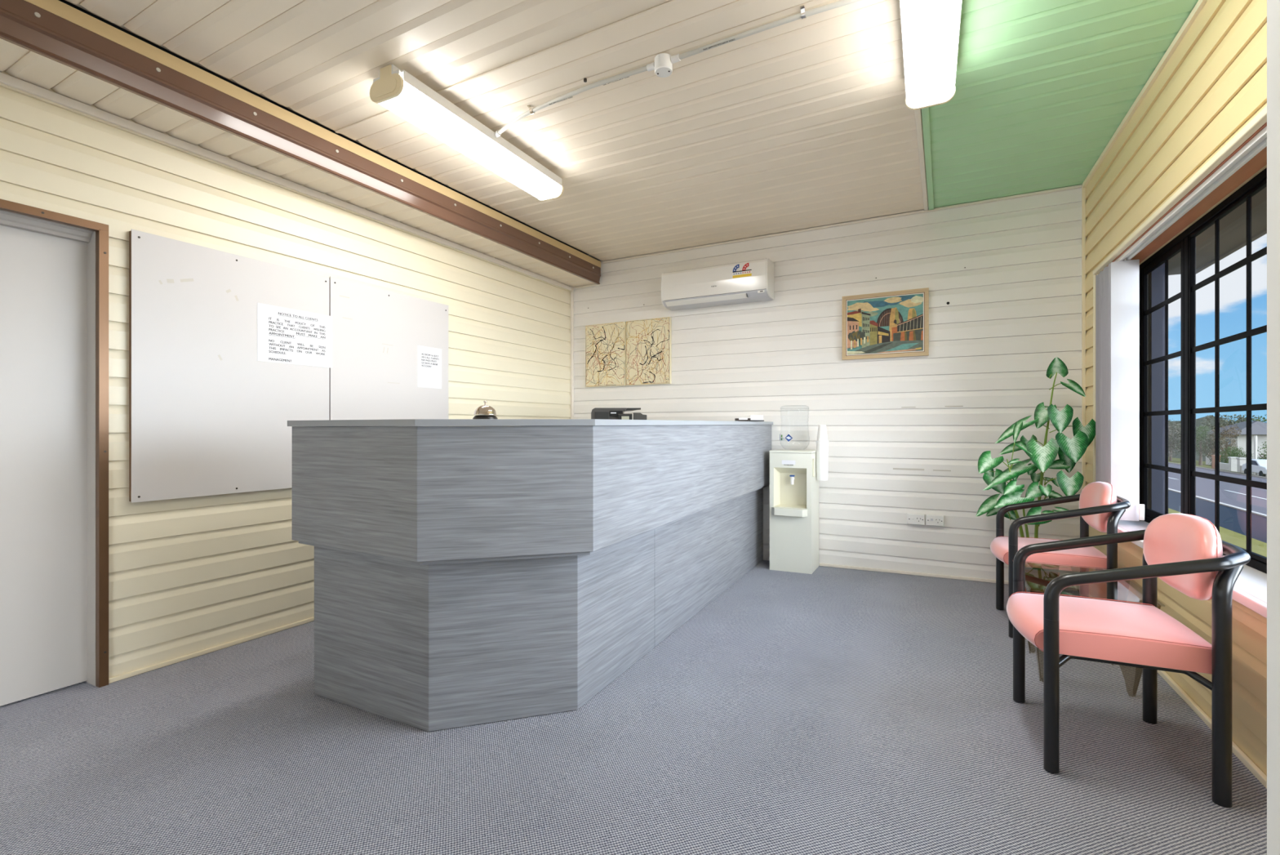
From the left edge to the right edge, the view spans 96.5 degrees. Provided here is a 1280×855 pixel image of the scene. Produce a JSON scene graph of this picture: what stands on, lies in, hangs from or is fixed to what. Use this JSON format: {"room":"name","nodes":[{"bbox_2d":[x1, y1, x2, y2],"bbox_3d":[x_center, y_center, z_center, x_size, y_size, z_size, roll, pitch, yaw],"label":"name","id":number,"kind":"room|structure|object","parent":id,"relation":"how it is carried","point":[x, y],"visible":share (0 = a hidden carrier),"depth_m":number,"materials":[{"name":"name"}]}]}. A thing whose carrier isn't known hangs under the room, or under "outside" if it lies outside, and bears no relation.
{"room":"lobby","nodes":[
{"label":"lobby","id":0,"kind":"room"},
{"bbox_2d":[0,71,570,677],"bbox_3d":[-2.305,-0.263,3.158,0.200,2.985,6.600,0,0,28],"label":"wall","id":1,"kind":"structure","parent":0,"point":[187,575],"depth_m":3.06,"materials":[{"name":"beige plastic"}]},
{"bbox_2d":[0,199,108,706],"bbox_3d":[-2.718,0.126,2.289,0.159,2.116,0.858,0,0,28],"label":"door","id":2,"kind":"structure","parent":1,"relation":"in","point":[54,266],"depth_m":2.54,"materials":[{"name":"paint"}]},
{"bbox_2d":[108,616,314,683],"bbox_3d":[-1.592,1.172,4.265,0.014,0.024,3.715,0,0,28],"label":"baseboard","id":3,"kind":"structure","parent":1,"relation":"attached to","point":[112,679],"depth_m":2.98,"materials":[{"name":"beige wood"}]},
{"bbox_2d":[128,229,329,502],"bbox_3d":[-2.182,-0.290,3.135,0.036,1.291,0.982,0,0,28],"label":"whiteboard","id":4,"kind":"object","parent":1,"relation":"attached to","point":[207,417],"visible":0.84,"depth_m":2.97,"materials":[{"name":"white plastic"}]},
{"bbox_2d":[257,302,332,368],"bbox_3d":[-2.030,-0.534,3.381,0.002,0.324,0.442,0,0,28],"label":"notice","id":5,"kind":"object","parent":4,"relation":"attached to","point":[284,335],"visible":1,"depth_m":3.36,"materials":[{"name":"white paper"}]},
{"bbox_2d":[0,71,571,290],"bbox_3d":[-2.235,-1.433,3.055,0.018,0.039,6.485,0,0,28],"label":"trim","id":6,"kind":"structure","parent":1,"relation":"attached to","point":[6,79],"depth_m":3.06,"materials":[{"name":"white"}]},
{"bbox_2d":[329,275,448,419],"bbox_3d":[-1.721,-0.302,3.998,0.036,1.284,0.963,0,0,28],"label":"whiteboard","id":7,"kind":"object","parent":1,"relation":"attached to","point":[377,333],"visible":0.73,"depth_m":3.89,"materials":[{"name":"white plastic"}]},
{"bbox_2d":[417,345,441,388],"bbox_3d":[-1.565,-0.446,4.253,0.002,0.304,0.225,0,0,28],"label":"notice","id":8,"kind":"object","parent":7,"relation":"attached to","point":[428,358],"visible":1,"depth_m":4.25,"materials":[{"name":"white paper"}]},
{"bbox_2d":[0,38,595,287],"bbox_3d":[-2.158,-1.485,3.023,0.465,0.060,6.700,0,0,28],"label":"ceiling","id":9,"kind":"structure","parent":0,"point":[20,63],"depth_m":2.96,"materials":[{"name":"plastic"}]},
{"bbox_2d":[58,0,588,254],"bbox_3d":[-0.097,-1.855,2.046,5.741,0.130,7.519,0,0,28],"label":"trim","id":10,"kind":"structure","parent":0,"point":[62,1],"depth_m":3.13,"materials":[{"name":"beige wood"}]},
{"bbox_2d":[65,0,1198,261],"bbox_3d":[-0.074,-1.719,1.910,4.230,0.102,6.700,0,0,28],"label":"ceiling","id":11,"kind":"structure","parent":0,"point":[807,122],"depth_m":2.86,"materials":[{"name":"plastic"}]},
{"bbox_2d":[0,0,600,284],"bbox_3d":[-1.938,-1.556,2.899,0.040,0.227,6.488,0,0,28],"label":"ceiling beam","id":12,"kind":"structure","parent":11,"relation":"attached to","point":[55,30],"depth_m":2.81,"materials":[{"name":"brown wood"}]},
{"bbox_2d":[369,64,563,201],"bbox_3d":[-0.889,-1.595,3.229,0.213,0.150,1.317,0,0,26],"label":"ceiling light","id":13,"kind":"object","parent":11,"relation":"attached to","point":[396,90],"visible":1,"depth_m":2.98,"materials":[{"name":"white plastic"}]},
{"bbox_2d":[335,0,685,133],"bbox_3d":[-0.443,-1.665,2.544,2.878,0.009,0.018,0,0,28],"label":"trim","id":14,"kind":"structure","parent":11,"relation":"attached to","point":[672,2],"depth_m":2.53,"materials":[{"name":"plastic"}]},
{"bbox_2d":[654,53,672,77],"bbox_3d":[0.106,-1.638,2.588,0.082,0.062,0.082,0,0,28],"label":"junction box","id":15,"kind":"object","parent":11,"relation":"attached to","point":[663,64],"visible":0.99,"depth_m":2.56,"materials":[{"name":"white plastic"}]},
{"bbox_2d":[494,0,862,137],"bbox_3d":[0.053,-1.639,2.617,2.071,0.061,0.131,0,0,31],"label":"conduit","id":16,"kind":"object","parent":11,"relation":"attached to","point":[803,15],"visible":1,"depth_m":2.52,"materials":[{"name":"grey plastic"}]},
{"bbox_2d":[920,106,933,209],"bbox_3d":[1.521,-1.661,3.041,0.036,0.014,2.958,0,0,28],"label":"trim","id":17,"kind":"structure","parent":11,"relation":"attached to","point":[925,112],"depth_m":3.45,"materials":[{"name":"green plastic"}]},
{"bbox_2d":[899,0,961,110],"bbox_3d":[1.080,-1.595,2.121,0.213,0.150,1.326,0,0,27],"label":"ceiling light","id":18,"kind":"object","parent":11,"relation":"attached to","point":[931,28],"visible":1,"depth_m":2.31,"materials":[{"name":"white plastic"}]},
{"bbox_2d":[0,560,1266,854],"bbox_3d":[-0.268,1.214,2.014,4.870,0.186,6.700,0,0,28],"label":"floor","id":19,"kind":"structure","parent":0,"point":[828,710],"depth_m":1.98,"materials":[{"name":"carpet"}]},
{"bbox_2d":[287,418,773,731],"bbox_3d":[-0.254,0.561,3.719,1.549,1.222,3.469,0,0,28],"label":"reception desk","id":20,"kind":"object","parent":19,"relation":"on","point":[468,571],"depth_m":2.29,"materials":[{"name":"grey"}]},
{"bbox_2d":[472,400,497,418],"bbox_3d":[-0.611,-0.069,2.253,0.096,0.074,0.096,0,0,28],"label":"bell","id":21,"kind":"object","parent":20,"relation":"on","point":[484,411],"visible":0.92,"depth_m":2.22,"materials":[{"name":"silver metal"}]},
{"bbox_2d":[287,418,773,426],"bbox_3d":[-0.145,-0.027,3.660,1.301,0.046,3.469,0,0,28],"label":"countertop","id":22,"kind":"structure","parent":20,"relation":"on","point":[398,422],"depth_m":2.20,"materials":[{"name":"grey"}]},
{"bbox_2d":[591,408,646,419],"bbox_3d":[-0.169,0.036,4.745,0.448,0.388,0.430,0,0,0],"label":"printer","id":23,"kind":"object","parent":20,"relation":"on","point":[596,413],"visible":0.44,"depth_m":4.59,"materials":[{"name":"grey plastic"}]},
{"bbox_2d":[625,408,640,411],"bbox_3d":[-0.064,-0.148,4.765,0.140,0.020,0.270,0,0,0],"label":"document tray","id":24,"kind":"object","parent":23,"relation":"on","point":[627,409],"depth_m":4.63,"materials":[{"name":"grey plastic"}]},
{"bbox_2d":[633,412,646,419],"bbox_3d":[-0.001,0.005,4.730,0.112,0.248,0.260,0,0,0],"label":"tray","id":25,"kind":"object","parent":23,"relation":"on","point":[637,415],"depth_m":4.60,"materials":[{"name":"grey plastic"}]},
{"bbox_2d":[734,417,751,421],"bbox_3d":[0.791,-0.060,4.400,0.112,0.026,0.060,0,0,0],"label":"tray","id":26,"kind":"object","parent":20,"relation":"on","point":[735,419],"visible":0.81,"depth_m":4.37,"materials":[{"name":"black plastic"}]},
{"bbox_2d":[748,419,764,421],"bbox_3d":[0.876,-0.051,4.300,0.120,0.008,0.008,0,0,0],"label":"pen","id":27,"kind":"object","parent":20,"relation":"on","point":[748,420],"visible":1,"depth_m":4.30,"materials":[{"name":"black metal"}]},
{"bbox_2d":[750,415,764,420],"bbox_3d":[0.905,-0.071,4.423,0.100,0.047,0.055,0,0,0],"label":"card stand","id":28,"kind":"object","parent":20,"relation":"on","point":[753,417],"visible":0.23,"depth_m":4.42,"materials":[{"name":"white paper"}]},
{"bbox_2d":[768,448,818,573],"bbox_3d":[1.261,0.669,4.663,0.349,0.969,0.355,0,0,28],"label":"water cooler","id":29,"kind":"object","parent":19,"relation":"on","point":[793,482],"visible":0.99,"depth_m":4.58,"materials":[{"name":"white plastic"}]},
{"bbox_2d":[771,506,807,516],"bbox_3d":[1.181,0.671,4.535,0.280,0.061,0.054,0,0,28],"label":"drip tray","id":30,"kind":"object","parent":29,"relation":"on","point":[775,511],"depth_m":4.52,"materials":[{"name":"white plastic"}]},
{"bbox_2d":[789,475,795,484],"bbox_3d":[1.231,0.420,4.607,0.036,0.075,0.057,0,0,28],"label":"tap","id":31,"kind":"object","parent":29,"relation":"on","point":[792,477],"depth_m":4.59,"materials":[{"name":"white plastic"}]},
{"bbox_2d":[779,404,809,449],"bbox_3d":[1.270,0.002,4.694,0.234,0.362,0.237,0,0,28],"label":"water bottle","id":32,"kind":"object","parent":29,"relation":"on","point":[788,437],"visible":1,"depth_m":4.64,"materials":[{"name":"plastic"}]},
{"bbox_2d":[815,424,828,479],"bbox_3d":[1.470,0.201,4.605,0.098,0.447,0.098,0,0,28],"label":"dispenser","id":33,"kind":"object","parent":29,"relation":"attached to","point":[822,442],"visible":1,"depth_m":4.57,"materials":[{"name":"white plastic"}]},
{"bbox_2d":[817,424,827,437],"bbox_3d":[1.470,0.029,4.605,0.085,0.104,0.085,0,0,28],"label":"cup","id":34,"kind":"object","parent":33,"relation":"on","point":[822,429],"depth_m":4.58,"materials":[{"name":"white plastic"}]},
{"bbox_2d":[975,356,1095,594],"bbox_3d":[2.542,0.340,3.696,0.510,1.581,0.503,0,0,-27],"label":"potted plant","id":35,"kind":"object","parent":19,"relation":"on","point":[1069,451],"visible":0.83,"depth_m":3.66,"materials":[{"name":"green plant"}]},
{"bbox_2d":[990,481,1130,637],"bbox_3d":[2.338,0.715,3.225,0.611,0.831,0.567,0,0,26],"label":"armchair","id":36,"kind":"object","parent":19,"relation":"on","point":[1100,508],"visible":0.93,"depth_m":3.06,"materials":[{"name":"pink fabric"}]},
{"bbox_2d":[1012,560,1161,680],"bbox_3d":[2.020,0.915,2.637,0.450,0.433,0.645,0,0,28],"label":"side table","id":37,"kind":"object","parent":19,"relation":"on","point":[1026,585],"visible":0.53,"depth_m":2.56,"materials":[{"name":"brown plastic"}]},
{"bbox_2d":[1006,512,1250,807],"bbox_3d":[1.675,0.715,2.034,0.611,0.831,0.567,0,0,24],"label":"armchair","id":38,"kind":"object","parent":19,"relation":"on","point":[1185,551],"visible":1,"depth_m":1.87,"materials":[{"name":"black metal"}]},
{"bbox_2d":[573,184,1087,587],"bbox_3d":[1.278,-0.275,4.951,4.710,2.990,0.142,0,0,28],"label":"wall","id":39,"kind":"structure","parent":0,"point":[906,434],"depth_m":4.49,"materials":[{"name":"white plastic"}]},
{"bbox_2d":[570,286,573,418],"bbox_3d":[-0.704,-0.135,5.916,0.026,2.634,0.026,0,0,28],"label":"trim","id":40,"kind":"structure","parent":39,"relation":"attached to","point":[572,288],"depth_m":5.90,"materials":[{"name":"white"}]},
{"bbox_2d":[573,284,599,288],"bbox_3d":[-0.545,-1.444,5.838,0.320,0.015,0.014,0,0,28],"label":"trim","id":41,"kind":"structure","parent":39,"relation":"attached to","point":[592,285],"depth_m":5.83,"materials":[{"name":"white wood"}]},
{"bbox_2d":[585,321,626,386],"bbox_3d":[-0.343,-0.725,5.716,0.466,0.626,0.037,0,0,28],"label":"painting","id":42,"kind":"object","parent":39,"relation":"attached to","point":[605,343],"visible":1,"depth_m":5.70,"materials":[{"name":"beige fabric"}]},
{"bbox_2d":[626,316,671,385],"bbox_3d":[0.079,-0.726,5.490,0.476,0.628,0.037,0,0,28],"label":"painting","id":43,"kind":"object","parent":39,"relation":"attached to","point":[648,341],"visible":1,"depth_m":5.47,"materials":[{"name":"beige fabric"}]},
{"bbox_2d":[661,257,773,311],"bbox_3d":[0.674,-1.258,5.068,0.985,0.314,0.221,0,0,28],"label":"air conditioner","id":44,"kind":"object","parent":39,"relation":"attached to","point":[752,281],"visible":1,"depth_m":4.97,"materials":[{"name":"white plastic"}]},
{"bbox_2d":[603,184,1081,263],"bbox_3d":[1.334,-1.659,4.833,3.860,0.017,0.016,0,0,28],"label":"trim","id":45,"kind":"structure","parent":39,"relation":"attached to","point":[1079,185],"depth_m":4.58,"materials":[{"name":"white"}]},
{"bbox_2d":[842,287,928,359],"bbox_3d":[1.927,-0.806,4.506,0.628,0.513,0.033,0,0,28],"label":"framed painting","id":46,"kind":"object","parent":39,"relation":"attached to","point":[889,324],"visible":1,"depth_m":4.50,"materials":[{"name":"brown"}]},
{"bbox_2d":[906,512,924,524],"bbox_3d":[2.126,0.705,4.397,0.124,0.082,0.040,0,0,28],"label":"power outlet","id":47,"kind":"object","parent":39,"relation":"attached to","point":[912,518],"visible":1,"depth_m":4.38,"materials":[{"name":"white plastic"}]},
{"bbox_2d":[914,109,928,211],"bbox_3d":[1.490,-1.660,3.058,0.028,0.016,2.958,0,0,28],"label":"trim","id":48,"kind":"structure","parent":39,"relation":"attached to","point":[917,113],"depth_m":3.47,"materials":[{"name":"white wood"}]},
{"bbox_2d":[925,514,944,526],"bbox_3d":[2.239,0.705,4.336,0.124,0.082,0.040,0,0,28],"label":"power outlet","id":49,"kind":"object","parent":39,"relation":"attached to","point":[931,519],"visible":1,"depth_m":4.32,"materials":[{"name":"white plastic"}]},
{"bbox_2d":[819,562,1079,591],"bbox_3d":[2.261,1.127,4.340,1.740,0.047,0.014,0,0,28],"label":"baseboard","id":50,"kind":"structure","parent":39,"relation":"attached to","point":[957,577],"depth_m":4.39,"materials":[{"name":"white wood"}]},
{"bbox_2d":[1085,0,1266,775],"bbox_3d":[1.723,-0.310,1.010,0.250,2.920,6.602,0,0,27],"label":"wall","id":51,"kind":"structure","parent":0,"point":[1213,84],"depth_m":2.35,"materials":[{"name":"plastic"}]},
{"bbox_2d":[1081,185,1085,489],"bbox_3d":[3.042,-0.273,3.916,0.017,2.786,0.026,0,0,28],"label":"trim","id":52,"kind":"structure","parent":51,"relation":"attached to","point":[1083,189],"depth_m":3.90,"materials":[{"name":"beige wood"}]},
{"bbox_2d":[1082,0,1208,187],"bbox_3d":[1.575,-1.652,1.012,0.016,0.028,6.472,0,0,27],"label":"trim","id":53,"kind":"structure","parent":51,"relation":"attached to","point":[1200,4],"depth_m":2.71,"materials":[{"name":"beige wood"}]},
{"bbox_2d":[1147,262,1164,514],"bbox_3d":[3.162,-0.235,3.507,0.070,1.830,0.134,0,0,28],"label":"window pane","id":54,"kind":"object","parent":51,"relation":"attached to","point":[1156,278],"depth_m":3.45,"materials":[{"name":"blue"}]},
{"bbox_2d":[1088,593,1266,788],"bbox_3d":[2.207,1.113,2.268,0.017,0.027,3.661,0,0,27],"label":"baseboard","id":55,"kind":"structure","parent":51,"relation":"attached to","point":[1242,757],"depth_m":2.16,"materials":[{"name":"beige wood"}]},
{"bbox_2d":[1093,106,1266,617],"bbox_3d":[2.331,-0.208,2.250,0.280,1.593,3.051,0,0,27],"label":"window","id":56,"kind":"structure","parent":51,"relation":"in","point":[1250,588],"depth_m":2.73,"materials":[{"name":"black metal"}]},
{"bbox_2d":[1095,125,1266,520],"bbox_3d":[2.253,-0.223,2.289,0.160,1.502,2.983,0,0,28],"label":"window frame","id":57,"kind":"structure","parent":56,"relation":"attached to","point":[1117,286],"depth_m":3.25,"materials":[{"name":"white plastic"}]},
{"bbox_2d":[1168,186,1266,275],"bbox_3d":[2.202,-1.464,1.049,0.569,0.649,7.502,0,0,27],"label":"eave","id":58,"kind":"object","parent":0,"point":[1233,227],"depth_m":3.42,"materials":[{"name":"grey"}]},
{"bbox_2d":[1266,0,1279,854],"bbox_3d":[1.128,-0.268,0.678,0.498,2.801,0.140,0,0,28],"label":"wall","id":59,"kind":"structure","parent":0,"point":[1273,6],"depth_m":0.84,"materials":[{"name":"white paint"}]},
{"label":"outside","id":60,"kind":"structure","parent":0,"visible":0},
{"bbox_2d":[1168,489,1266,542],"bbox_3d":[16.406,1.946,19.580,2.100,0.469,130.000,0,0,28],"label":"driveway","id":61,"kind":"structure","parent":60,"point":[1230,518],"depth_m":11.74,"materials":[{"name":"grey asphalt"}]},
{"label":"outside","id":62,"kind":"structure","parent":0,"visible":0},
{"bbox_2d":[1168,414,1246,461],"bbox_3d":[204.822,4.051,196.714,47.908,25.287,460.000,0,0,28],"label":"hill","id":63,"kind":"structure","parent":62,"point":[1197,422],"depth_m":205.14,"materials":[{"name":"green plant"}]},
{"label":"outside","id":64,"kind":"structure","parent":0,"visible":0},
{"bbox_2d":[1168,457,1211,466],"bbox_3d":[84.575,9.162,34.195,63.000,9.064,260.000,0,0,28],"label":"hillside","id":65,"kind":"structure","parent":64,"point":[1175,460],"depth_m":96.08,"materials":[{"name":"green plant"}]},
{"bbox_2d":[1168,422,1180,461],"bbox_3d":[78.384,2.226,85.039,5.463,5.858,4.613,0,0,-13],"label":"tree","id":66,"kind":"object","parent":65,"relation":"on","point":[1170,455],"visible":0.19,"depth_m":84.50,"materials":[{"name":"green plant"}]},
{"bbox_2d":[1168,418,1208,454],"bbox_3d":[75.364,1.970,78.850,4.493,6.370,5.046,0,0,-29],"label":"tree","id":67,"kind":"object","parent":65,"relation":"on","point":[1178,441],"visible":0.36,"depth_m":79.15,"materials":[{"name":"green plant"}]},
{"bbox_2d":[1195,425,1220,465],"bbox_3d":[73.407,2.391,74.784,3.564,5.528,3.615,0,0,-31],"label":"tree","id":68,"kind":"object","parent":65,"relation":"on","point":[1205,433],"visible":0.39,"depth_m":74.57,"materials":[{"name":"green plant"}]},
{"bbox_2d":[1195,430,1232,466],"bbox_3d":[72.688,2.762,72.404,3.105,4.912,3.254,0,0,-20],"label":"tree","id":69,"kind":"object","parent":65,"relation":"on","point":[1211,445],"visible":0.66,"depth_m":72.53,"materials":[{"name":"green plant"}]},
{"bbox_2d":[1208,422,1243,462],"bbox_3d":[71.934,2.375,70.138,2.955,5.815,3.157,0,0,-37],"label":"tree","id":70,"kind":"object","parent":65,"relation":"on","point":[1226,433],"visible":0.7,"depth_m":69.97,"materials":[{"name":"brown plant"}]},
{"bbox_2d":[1208,446,1243,466],"bbox_3d":[63.881,3.448,62.015,2.698,2.833,2.712,0,0,-11],"label":"tree","id":71,"kind":"object","parent":65,"relation":"on","point":[1225,459],"visible":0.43,"depth_m":61.91,"materials":[{"name":"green plant"}]},
{"bbox_2d":[1199,413,1261,429],"bbox_3d":[121.529,2.651,117.040,10.061,10.762,9.175,0,0,41],"label":"tree","id":72,"kind":"object","parent":65,"relation":"on","point":[1239,418],"visible":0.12,"depth_m":116.64,"materials":[{"name":"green plant"}]},
{"bbox_2d":[1200,420,1266,465],"bbox_3d":[88.807,2.716,82.990,7.900,7.300,12.400,0,0,28],"label":"house","id":73,"kind":"structure","parent":65,"relation":"on","point":[1259,428],"depth_m":79.53,"materials":[{"name":"grey paint"}]},
{"bbox_2d":[1237,413,1266,422],"bbox_3d":[116.083,2.802,106.371,9.425,10.462,9.078,0,0,-15],"label":"tree","id":74,"kind":"object","parent":65,"relation":"on","point":[1263,418],"visible":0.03,"depth_m":105.75,"materials":[{"name":"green plant"}]},
{"bbox_2d":[1253,440,1266,458],"bbox_3d":[61.873,3.047,55.682,3.206,3.835,2.955,0,0,-11],"label":"tree","id":75,"kind":"object","parent":65,"relation":"on","point":[1264,447],"visible":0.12,"depth_m":55.86,"materials":[{"name":"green plant"}]},
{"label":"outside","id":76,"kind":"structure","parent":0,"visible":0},
{"bbox_2d":[1168,507,1266,556],"bbox_3d":[13.024,1.671,18.553,2.900,0.482,95.000,0,0,28],"label":"lawn","id":77,"kind":"structure","parent":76,"point":[1259,547],"depth_m":8.48,"materials":[{"name":"green plant"}]},
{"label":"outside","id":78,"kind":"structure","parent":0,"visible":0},
{"bbox_2d":[1168,462,1266,514],"bbox_3d":[31.543,3.117,28.503,16.200,2.274,200.000,0,0,28],"label":"road","id":79,"kind":"structure","parent":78,"point":[1205,487],"depth_m":21.61,"materials":[{"name":"grey asphalt"}]},
{"bbox_2d":[1168,476,1266,499],"bbox_3d":[29.250,2.677,29.727,5.100,0.663,200.000,0,0,28],"label":"road marking","id":80,"kind":"object","parent":79,"relation":"on","point":[1168,477],"visible":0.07,"depth_m":20.32,"materials":[{"name":"white paint"}]},
{"bbox_2d":[1168,462,1266,517],"bbox_3d":[31.499,3.096,28.526,16.300,2.316,200.000,0,0,28],"label":"kerb","id":81,"kind":"object","parent":79,"relation":"on","point":[1262,477],"depth_m":15.76,"materials":[{"name":"grey concrete"}]},
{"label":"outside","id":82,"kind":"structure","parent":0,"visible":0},
{"bbox_2d":[1168,460,1266,476],"bbox_3d":[40.673,4.417,23.628,4.500,0.826,200.000,0,0,28],"label":"verge","id":83,"kind":"structure","parent":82,"point":[1168,460],"depth_m":63.22,"materials":[{"name":"green plant"}]},
{"bbox_2d":[1211,454,1236,471],"bbox_3d":[59.814,3.760,58.468,0.550,1.680,4.731,0,0,28],"label":"wall","id":84,"kind":"structure","parent":83,"relation":"on","point":[1232,465],"depth_m":56.98,"materials":[{"name":"grey"}]},
{"bbox_2d":[1229,450,1253,458],"bbox_3d":[62.147,3.649,58.800,1.954,2.434,2.112,0,0,20],"label":"tree","id":85,"kind":"object","parent":83,"relation":"on","point":[1244,455],"visible":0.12,"depth_m":58.98,"materials":[{"name":"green plant"}]},
{"bbox_2d":[1235,457,1266,476],"bbox_3d":[56.697,3.760,52.629,0.550,1.680,6.165,0,0,28],"label":"wall","id":86,"kind":"structure","parent":83,"relation":"on","point":[1240,460],"depth_m":54.85,"materials":[{"name":"grey"}]},
{"bbox_2d":[1241,458,1266,476],"bbox_3d":[52.928,3.454,48.170,1.760,1.475,4.400,0,0,28],"label":"car","id":87,"kind":"object","parent":83,"relation":"on","point":[1258,465],"visible":0.47,"depth_m":47.95,"materials":[{"name":"grey paint"}]},
{"bbox_2d":[1253,435,1257,475],"bbox_3d":[55.605,2.692,51.593,0.203,3.900,0.203,0,0,-39],"label":"pole","id":88,"kind":"object","parent":83,"relation":"on","point":[1255,437],"visible":0.65,"depth_m":51.52,"materials":[{"name":"grey"}]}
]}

